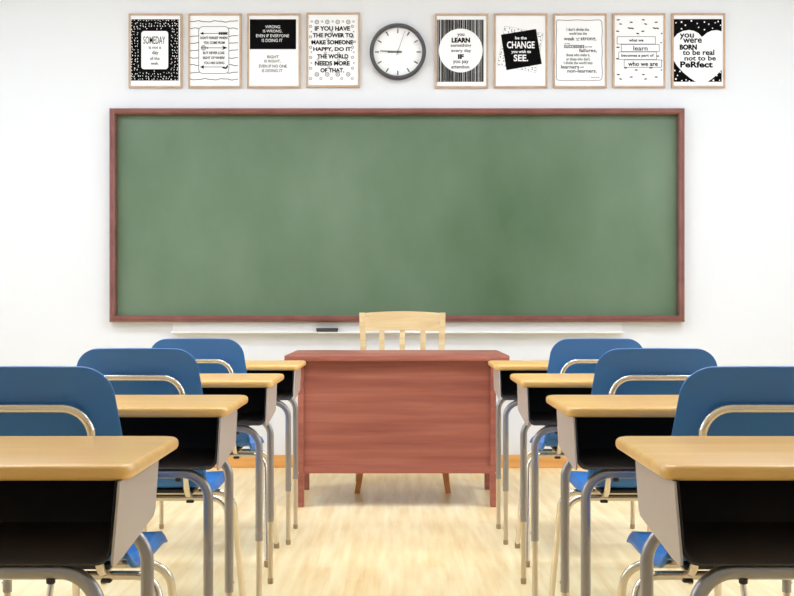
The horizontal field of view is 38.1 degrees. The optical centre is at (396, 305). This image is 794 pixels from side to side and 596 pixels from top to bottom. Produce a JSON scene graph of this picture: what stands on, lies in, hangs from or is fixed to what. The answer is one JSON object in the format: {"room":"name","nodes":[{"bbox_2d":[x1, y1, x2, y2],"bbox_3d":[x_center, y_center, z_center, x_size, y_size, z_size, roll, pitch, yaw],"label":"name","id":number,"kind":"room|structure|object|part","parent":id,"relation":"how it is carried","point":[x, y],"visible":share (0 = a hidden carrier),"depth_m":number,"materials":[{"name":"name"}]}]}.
{"room":"classroom","nodes":[
{"label":"classroom","id":0,"kind":"room"},
{"bbox_2d":[0,0,793,454],"bbox_3d":[0.000,-0.625,7.170,7.600,3.250,0.100,0,0,0],"label":"wall","id":1,"kind":"structure","parent":0,"point":[64,64],"depth_m":7.12,"materials":[{"name":"white paint"}]},
{"bbox_2d":[129,13,181,87],"bbox_3d":[-1.493,-1.577,7.110,0.330,0.459,0.020,0,0,0],"label":"framed poster","id":2,"kind":"object","parent":1,"relation":"attached to","point":[155,39],"visible":1,"depth_m":7.11,"materials":[{"name":"black paper"}]},
{"bbox_2d":[188,13,241,87],"bbox_3d":[-1.126,-1.577,7.110,0.329,0.459,0.020,0,0,0],"label":"framed poster","id":3,"kind":"object","parent":1,"relation":"attached to","point":[214,39],"visible":1,"depth_m":7.11,"materials":[{"name":"white paper"}]},
{"bbox_2d":[247,13,300,87],"bbox_3d":[-0.761,-1.577,7.110,0.331,0.459,0.020,0,0,0],"label":"framed poster","id":4,"kind":"object","parent":1,"relation":"attached to","point":[273,39],"visible":1,"depth_m":7.11,"materials":[{"name":"white paper"}]},
{"bbox_2d":[306,13,359,87],"bbox_3d":[-0.394,-1.582,7.110,0.332,0.460,0.020,0,0,0],"label":"framed poster","id":5,"kind":"object","parent":1,"relation":"attached to","point":[332,39],"visible":1,"depth_m":7.11,"materials":[{"name":"white paper"}]},
{"bbox_2d":[213,455,580,467],"bbox_3d":[0.000,0.960,7.112,7.368,0.080,0.016,0,0,0],"label":"baseboard","id":6,"kind":"structure","parent":1,"relation":"attached to","point":[279,460],"depth_m":7.10,"materials":[{"name":"brown wood"}]},
{"bbox_2d":[109,108,684,321],"bbox_3d":[0.000,-0.559,7.085,3.536,1.314,0.071,0,0,0],"label":"chalkboard","id":7,"kind":"object","parent":1,"relation":"attached to","point":[216,214],"visible":0.89,"depth_m":7.11,"materials":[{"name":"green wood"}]},
{"bbox_2d":[171,322,623,333],"bbox_3d":[0.003,0.135,7.087,2.781,0.069,0.066,0,0,0],"label":"ledge","id":8,"kind":"object","parent":1,"relation":"attached to","point":[178,327],"visible":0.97,"depth_m":7.11,"materials":[{"name":"white"}]},
{"bbox_2d":[316,328,337,331],"bbox_3d":[-0.430,0.148,7.083,0.134,0.024,0.034,0,0,0],"label":"eraser","id":9,"kind":"object","parent":8,"relation":"on","point":[317,329],"visible":1,"depth_m":7.07,"materials":[{"name":"grey"}]},
{"bbox_2d":[172,332,622,332],"bbox_3d":[0.003,0.164,7.087,2.775,0.008,0.066,0,0,0],"label":"shelf","id":10,"kind":"object","parent":8,"relation":"attached to","point":[172,332],"depth_m":7.05,"materials":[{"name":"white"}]},
{"bbox_2d":[370,23,425,79],"bbox_3d":[0.005,-1.568,7.094,0.348,0.348,0.052,0,0,0],"label":"wall clock","id":11,"kind":"object","parent":1,"relation":"attached to","point":[397,50],"visible":1,"depth_m":7.10,"materials":[{"name":"grey plastic"}]},
{"bbox_2d":[435,14,487,87],"bbox_3d":[0.399,-1.577,7.110,0.330,0.458,0.020,0,0,0],"label":"framed poster","id":12,"kind":"object","parent":1,"relation":"attached to","point":[461,40],"visible":1,"depth_m":7.11,"materials":[{"name":"white paper"}]},
{"bbox_2d":[494,13,547,87],"bbox_3d":[0.764,-1.577,7.110,0.331,0.459,0.020,0,0,0],"label":"framed poster","id":13,"kind":"object","parent":1,"relation":"attached to","point":[520,39],"visible":1,"depth_m":7.11,"materials":[{"name":"white paper"}]},
{"bbox_2d":[553,13,606,87],"bbox_3d":[1.131,-1.577,7.110,0.332,0.459,0.020,0,0,0],"label":"framed poster","id":14,"kind":"object","parent":1,"relation":"attached to","point":[579,39],"visible":1,"depth_m":7.11,"materials":[{"name":"white paper"}]},
{"bbox_2d":[612,13,665,87],"bbox_3d":[1.496,-1.579,7.110,0.326,0.460,0.020,0,0,0],"label":"framed poster","id":15,"kind":"object","parent":1,"relation":"attached to","point":[638,39],"visible":1,"depth_m":7.11,"materials":[{"name":"white paper"}]},
{"bbox_2d":[671,13,724,87],"bbox_3d":[1.863,-1.579,7.110,0.330,0.460,0.020,0,0,0],"label":"framed poster","id":16,"kind":"object","parent":1,"relation":"attached to","point":[697,39],"visible":1,"depth_m":7.11,"materials":[{"name":"paper"}]},
{"bbox_2d":[0,468,793,595],"bbox_3d":[0.000,1.050,2.360,7.600,0.100,9.720,0,0,0],"label":"floor","id":17,"kind":"structure","parent":0,"point":[402,535],"depth_m":4.82,"materials":[{"name":"brown wood"}]},
{"bbox_2d":[0,366,176,595],"bbox_3d":[-0.771,0.562,2.596,0.571,0.876,0.471,0,0,0],"label":"chair","id":18,"kind":"object","parent":17,"relation":"on","point":[34,400],"visible":0.41,"depth_m":2.39,"materials":[{"name":"blue plastic"}]},
{"bbox_3d":[-0.771,0.784,2.444,0.566,0.414,0.146,0,0,0],"label":"leg frame","id":19,"kind":"part","parent":18,"relation":"part of","materials":[{"name":"silver metal"}]},
{"bbox_3d":[-0.771,0.784,2.670,0.566,0.413,0.126,0,0,0],"label":"leg frame","id":20,"kind":"part","parent":18,"relation":"part of","materials":[{"name":"silver metal"}]},
{"bbox_2d":[0,436,177,595],"bbox_3d":[-0.757,0.625,1.977,0.685,0.751,0.471,0,0,0],"label":"student desk","id":21,"kind":"object","parent":17,"relation":"on","point":[67,503],"visible":1,"depth_m":1.93,"materials":[{"name":"brown wood"}]},
{"bbox_3d":[-0.757,0.584,1.757,0.626,0.384,0.024,0,0,0],"label":"leg frame","id":22,"kind":"part","parent":21,"relation":"part of","materials":[{"name":"silver metal"}]},
{"bbox_2d":[0,480,119,565],"bbox_3d":[-0.757,0.334,1.908,0.645,0.121,0.334,0,0,0],"label":"tray","id":23,"kind":"object","parent":21,"relation":"on","point":[43,522],"depth_m":1.95,"materials":[{"name":"grey plastic"}]},
{"bbox_3d":[-0.432,0.335,1.910,0.004,0.123,0.334,0,0,0],"label":"panel","id":24,"kind":"part","parent":21,"relation":"part of","materials":[{"name":"silver metal"}]},
{"bbox_3d":[-0.757,0.584,2.100,0.626,0.384,0.024,0,0,0],"label":"leg frame","id":25,"kind":"part","parent":21,"relation":"part of","materials":[{"name":"silver metal"}]},
{"bbox_2d":[1,395,247,595],"bbox_3d":[-0.757,0.625,2.999,0.685,0.751,0.471,0,0,0],"label":"student desk","id":26,"kind":"object","parent":17,"relation":"on","point":[204,427],"visible":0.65,"depth_m":2.99,"materials":[{"name":"beige wood"}]},
{"bbox_3d":[-0.757,0.584,3.122,0.626,0.384,0.024,0,0,0],"label":"leg frame","id":27,"kind":"part","parent":26,"relation":"part of","materials":[{"name":"silver metal"}]},
{"bbox_2d":[119,417,219,469],"bbox_3d":[-0.757,0.334,2.930,0.645,0.121,0.334,0,0,0],"label":"tray","id":28,"kind":"object","parent":26,"relation":"on","point":[198,448],"depth_m":3.03,"materials":[{"name":"grey plastic"}]},
{"bbox_3d":[-0.757,0.584,2.779,0.626,0.384,0.024,0,0,0],"label":"leg frame","id":29,"kind":"part","parent":26,"relation":"part of","materials":[{"name":"silver metal"}]},
{"bbox_3d":[-0.432,0.335,2.932,0.004,0.123,0.334,0,0,0],"label":"panel","id":30,"kind":"part","parent":26,"relation":"part of","materials":[{"name":"silver metal"}]},
{"bbox_2d":[46,348,244,595],"bbox_3d":[-0.771,0.562,3.610,0.571,0.876,0.471,0,0,0],"label":"chair","id":31,"kind":"object","parent":17,"relation":"on","point":[130,371],"visible":0.35,"depth_m":3.40,"materials":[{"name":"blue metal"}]},
{"bbox_3d":[-0.771,0.784,3.458,0.566,0.414,0.146,0,0,0],"label":"leg frame","id":32,"kind":"part","parent":31,"relation":"part of","materials":[{"name":"silver metal"}]},
{"bbox_3d":[-0.771,0.784,3.684,0.566,0.413,0.126,0,0,0],"label":"leg frame","id":33,"kind":"part","parent":31,"relation":"part of","materials":[{"name":"silver metal"}]},
{"bbox_2d":[78,373,283,595],"bbox_3d":[-0.757,0.625,4.021,0.685,0.751,0.471,0,0,0],"label":"student desk","id":34,"kind":"object","parent":17,"relation":"on","point":[260,389],"visible":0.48,"depth_m":3.92,"materials":[{"name":"beige wood"}]},
{"bbox_2d":[202,388,266,425],"bbox_3d":[-0.757,0.334,3.952,0.645,0.121,0.334,0,0,0],"label":"tray","id":35,"kind":"object","parent":34,"relation":"on","point":[254,413],"depth_m":4.04,"materials":[{"name":"grey plastic"}]},
{"bbox_3d":[-0.757,0.584,3.801,0.626,0.384,0.024,0,0,0],"label":"leg frame","id":36,"kind":"part","parent":34,"relation":"part of","materials":[{"name":"silver metal"}]},
{"bbox_3d":[-0.757,0.584,4.144,0.626,0.384,0.024,0,0,0],"label":"leg frame","id":37,"kind":"part","parent":34,"relation":"part of","materials":[{"name":"silver metal"}]},
{"bbox_3d":[-0.432,0.335,3.954,0.004,0.123,0.334,0,0,0],"label":"panel","id":38,"kind":"part","parent":34,"relation":"part of","materials":[{"name":"silver metal"}]},
{"bbox_2d":[142,338,278,566],"bbox_3d":[-0.771,0.562,4.624,0.571,0.876,0.471,0,0,0],"label":"chair","id":39,"kind":"object","parent":17,"relation":"on","point":[211,355],"visible":0.3,"depth_m":4.42,"materials":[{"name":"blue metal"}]},
{"bbox_3d":[-0.771,0.784,4.698,0.566,0.413,0.126,0,0,0],"label":"leg frame","id":40,"kind":"part","parent":39,"relation":"part of","materials":[{"name":"silver metal"}]},
{"bbox_3d":[-0.771,0.784,4.472,0.566,0.414,0.146,0,0,0],"label":"leg frame","id":41,"kind":"part","parent":39,"relation":"part of","materials":[{"name":"silver metal"}]},
{"bbox_2d":[159,360,305,544],"bbox_3d":[-0.757,0.625,5.043,0.685,0.751,0.471,0,0,0],"label":"student desk","id":42,"kind":"object","parent":17,"relation":"on","point":[288,389],"visible":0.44,"depth_m":4.98,"materials":[{"name":"beige wood"}]},
{"bbox_2d":[247,371,293,399],"bbox_3d":[-0.757,0.334,4.974,0.645,0.121,0.334,0,0,0],"label":"tray","id":43,"kind":"object","parent":42,"relation":"on","point":[285,388],"depth_m":5.06,"materials":[{"name":"grey plastic"}]},
{"bbox_3d":[-0.757,0.584,4.823,0.626,0.384,0.024,0,0,0],"label":"leg frame","id":44,"kind":"part","parent":42,"relation":"part of","materials":[{"name":"silver metal"}]},
{"bbox_3d":[-0.757,0.584,5.166,0.626,0.384,0.024,0,0,0],"label":"leg frame","id":45,"kind":"part","parent":42,"relation":"part of","materials":[{"name":"silver metal"}]},
{"bbox_3d":[-0.432,0.335,4.976,0.004,0.123,0.334,0,0,0],"label":"panel","id":46,"kind":"part","parent":42,"relation":"part of","materials":[{"name":"silver metal"}]},
{"bbox_2d":[284,350,509,506],"bbox_3d":[0.000,0.622,6.025,1.112,0.756,0.710,0,0,0],"label":"desk","id":47,"kind":"object","parent":17,"relation":"on","point":[360,411],"visible":0.85,"depth_m":5.72,"materials":[{"name":"brown wood"}]},
{"bbox_3d":[-0.478,0.636,5.735,0.028,0.728,0.050,0,0,0],"label":"leg","id":48,"kind":"part","parent":47,"relation":"part of","materials":[{"name":"brown wood"}]},
{"bbox_3d":[-0.498,0.636,6.270,0.040,0.728,0.040,0,0,0],"label":"leg","id":49,"kind":"part","parent":47,"relation":"part of","materials":[{"name":"brown wood"}]},
{"bbox_3d":[0.000,0.533,5.732,0.928,0.523,0.016,0,0,0],"label":"panel","id":50,"kind":"part","parent":47,"relation":"part of","materials":[{"name":"brown wood"}]},
{"bbox_3d":[0.000,0.814,5.731,0.928,0.037,0.034,0,0,0],"label":"rail","id":51,"kind":"part","parent":47,"relation":"part of","materials":[{"name":"brown wood"}]},
{"bbox_3d":[0.498,0.636,6.270,0.040,0.728,0.040,0,0,0],"label":"leg","id":52,"kind":"part","parent":47,"relation":"part of","materials":[{"name":"brown wood"}]},
{"bbox_3d":[0.478,0.636,5.735,0.028,0.728,0.050,0,0,0],"label":"leg","id":53,"kind":"part","parent":47,"relation":"part of","materials":[{"name":"brown wood"}]},
{"bbox_2d":[355,311,450,493],"bbox_3d":[0.031,0.515,6.381,0.537,0.970,0.500,0,0,0],"label":"wooden chair","id":54,"kind":"object","parent":17,"relation":"on","point":[402,321],"visible":0.35,"depth_m":6.60,"materials":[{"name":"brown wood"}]},
{"bbox_3d":[-0.194,0.782,6.163,0.065,0.435,0.064,0,0,0],"label":"leg","id":55,"kind":"part","parent":54,"relation":"part of","materials":[{"name":"brown wood"}]},
{"bbox_3d":[-0.206,0.519,6.585,0.063,0.962,0.088,0,0,0],"label":"post","id":56,"kind":"part","parent":54,"relation":"part of","materials":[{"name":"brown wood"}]},
{"bbox_3d":[0.031,0.087,6.607,0.431,0.114,0.048,0,0,0],"label":"rail","id":57,"kind":"part","parent":54,"relation":"part of","materials":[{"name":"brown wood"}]},
{"bbox_3d":[0.268,0.519,6.585,0.063,0.962,0.088,0,0,0],"label":"post","id":58,"kind":"part","parent":54,"relation":"part of","materials":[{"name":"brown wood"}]},
{"bbox_3d":[0.256,0.782,6.163,0.065,0.435,0.064,0,0,0],"label":"leg","id":59,"kind":"part","parent":54,"relation":"part of","materials":[{"name":"brown wood"}]},
{"bbox_2d":[488,360,634,544],"bbox_3d":[0.757,0.625,5.043,0.685,0.751,0.471,0,0,0],"label":"student desk","id":60,"kind":"object","parent":17,"relation":"on","point":[505,389],"visible":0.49,"depth_m":4.98,"materials":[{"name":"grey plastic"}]},
{"bbox_3d":[0.432,0.335,4.976,0.004,0.123,0.334,0,0,0],"label":"panel","id":61,"kind":"part","parent":60,"relation":"part of","materials":[{"name":"silver metal"}]},
{"bbox_3d":[0.757,0.584,5.166,0.626,0.384,0.024,0,0,0],"label":"leg frame","id":62,"kind":"part","parent":60,"relation":"part of","materials":[{"name":"silver metal"}]},
{"bbox_3d":[0.757,0.584,4.823,0.626,0.384,0.024,0,0,0],"label":"leg frame","id":63,"kind":"part","parent":60,"relation":"part of","materials":[{"name":"silver metal"}]},
{"bbox_2d":[500,371,546,399],"bbox_3d":[0.757,0.334,4.974,0.645,0.121,0.334,0,0,0],"label":"tray","id":64,"kind":"object","parent":60,"relation":"on","point":[508,388],"depth_m":5.06,"materials":[{"name":"grey plastic"}]},
{"bbox_2d":[515,338,651,566],"bbox_3d":[0.771,0.562,4.624,0.571,0.876,0.471,0,0,0],"label":"chair","id":65,"kind":"object","parent":17,"relation":"on","point":[579,355],"visible":0.29,"depth_m":4.42,"materials":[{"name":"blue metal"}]},
{"bbox_3d":[0.771,0.784,4.472,0.566,0.414,0.146,0,0,0],"label":"leg frame","id":66,"kind":"part","parent":65,"relation":"part of","materials":[{"name":"silver metal"}]},
{"bbox_3d":[0.771,0.784,4.698,0.566,0.413,0.126,0,0,0],"label":"leg frame","id":67,"kind":"part","parent":65,"relation":"part of","materials":[{"name":"silver metal"}]},
{"bbox_2d":[510,373,715,595],"bbox_3d":[0.757,0.625,4.021,0.685,0.751,0.471,0,0,0],"label":"student desk","id":68,"kind":"object","parent":17,"relation":"on","point":[533,389],"visible":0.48,"depth_m":3.94,"materials":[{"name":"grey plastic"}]},
{"bbox_3d":[0.432,0.335,3.954,0.004,0.123,0.334,0,0,0],"label":"panel","id":69,"kind":"part","parent":68,"relation":"part of","materials":[{"name":"silver metal"}]},
{"bbox_3d":[0.757,0.584,4.144,0.626,0.384,0.024,0,0,0],"label":"leg frame","id":70,"kind":"part","parent":68,"relation":"part of","materials":[{"name":"silver metal"}]},
{"bbox_3d":[0.757,0.584,3.801,0.626,0.384,0.024,0,0,0],"label":"leg frame","id":71,"kind":"part","parent":68,"relation":"part of","materials":[{"name":"silver metal"}]},
{"bbox_2d":[527,388,591,425],"bbox_3d":[0.757,0.334,3.952,0.645,0.121,0.334,0,0,0],"label":"tray","id":72,"kind":"object","parent":68,"relation":"on","point":[539,413],"depth_m":4.04,"materials":[{"name":"grey plastic"}]},
{"bbox_2d":[549,348,747,595],"bbox_3d":[0.771,0.562,3.610,0.571,0.876,0.471,0,0,0],"label":"chair","id":73,"kind":"object","parent":17,"relation":"on","point":[619,371],"visible":0.4,"depth_m":3.40,"materials":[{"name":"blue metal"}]},
{"bbox_3d":[0.771,0.784,3.684,0.566,0.413,0.126,0,0,0],"label":"leg frame","id":74,"kind":"part","parent":73,"relation":"part of","materials":[{"name":"silver metal"}]},
{"bbox_3d":[0.771,0.784,3.458,0.566,0.414,0.146,0,0,0],"label":"leg frame","id":75,"kind":"part","parent":73,"relation":"part of","materials":[{"name":"silver metal"}]},
{"bbox_2d":[546,395,792,595],"bbox_3d":[0.757,0.625,2.999,0.685,0.751,0.471,0,0,0],"label":"student desk","id":76,"kind":"object","parent":17,"relation":"on","point":[589,427],"visible":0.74,"depth_m":2.99,"materials":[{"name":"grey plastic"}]},
{"bbox_3d":[0.432,0.335,2.932,0.004,0.123,0.334,0,0,0],"label":"panel","id":77,"kind":"part","parent":76,"relation":"part of","materials":[{"name":"silver metal"}]},
{"bbox_3d":[0.757,0.584,2.779,0.626,0.384,0.024,0,0,0],"label":"leg frame","id":78,"kind":"part","parent":76,"relation":"part of","materials":[{"name":"silver metal"}]},
{"bbox_2d":[574,417,674,469],"bbox_3d":[0.757,0.334,2.930,0.645,0.121,0.334,0,0,0],"label":"tray","id":79,"kind":"object","parent":76,"relation":"on","point":[595,448],"depth_m":3.03,"materials":[{"name":"grey plastic"}]},
{"bbox_3d":[0.757,0.584,3.122,0.626,0.384,0.024,0,0,0],"label":"leg frame","id":80,"kind":"part","parent":76,"relation":"part of","materials":[{"name":"silver metal"}]},
{"bbox_2d":[615,436,793,595],"bbox_3d":[0.757,0.625,1.977,0.685,0.751,0.471,0,0,0],"label":"student desk","id":81,"kind":"object","parent":17,"relation":"on","point":[726,503],"visible":1,"depth_m":1.93,"materials":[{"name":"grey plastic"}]},
{"bbox_3d":[0.757,0.584,2.100,0.626,0.384,0.024,0,0,0],"label":"leg frame","id":82,"kind":"part","parent":81,"relation":"part of","materials":[{"name":"silver metal"}]},
{"bbox_3d":[0.432,0.335,1.910,0.004,0.123,0.334,0,0,0],"label":"panel","id":83,"kind":"part","parent":81,"relation":"part of","materials":[{"name":"silver metal"}]},
{"bbox_2d":[674,480,793,565],"bbox_3d":[0.757,0.334,1.908,0.645,0.121,0.334,0,0,0],"label":"tray","id":84,"kind":"object","parent":81,"relation":"on","point":[717,522],"depth_m":1.95,"materials":[{"name":"grey plastic"}]},
{"bbox_3d":[0.757,0.584,1.757,0.626,0.384,0.024,0,0,0],"label":"leg frame","id":85,"kind":"part","parent":81,"relation":"part of","materials":[{"name":"silver metal"}]},
{"bbox_2d":[617,366,793,595],"bbox_3d":[0.771,0.562,2.596,0.571,0.876,0.471,0,0,0],"label":"chair","id":86,"kind":"object","parent":17,"relation":"on","point":[714,400],"visible":0.31,"depth_m":2.39,"materials":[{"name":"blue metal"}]},
{"bbox_3d":[0.771,0.784,2.670,0.566,0.413,0.126,0,0,0],"label":"leg frame","id":87,"kind":"part","parent":86,"relation":"part of","materials":[{"name":"silver metal"}]},
{"bbox_3d":[0.771,0.784,2.444,0.566,0.414,0.146,0,0,0],"label":"leg frame","id":88,"kind":"part","parent":86,"relation":"part of","materials":[{"name":"silver metal"}]}
]}

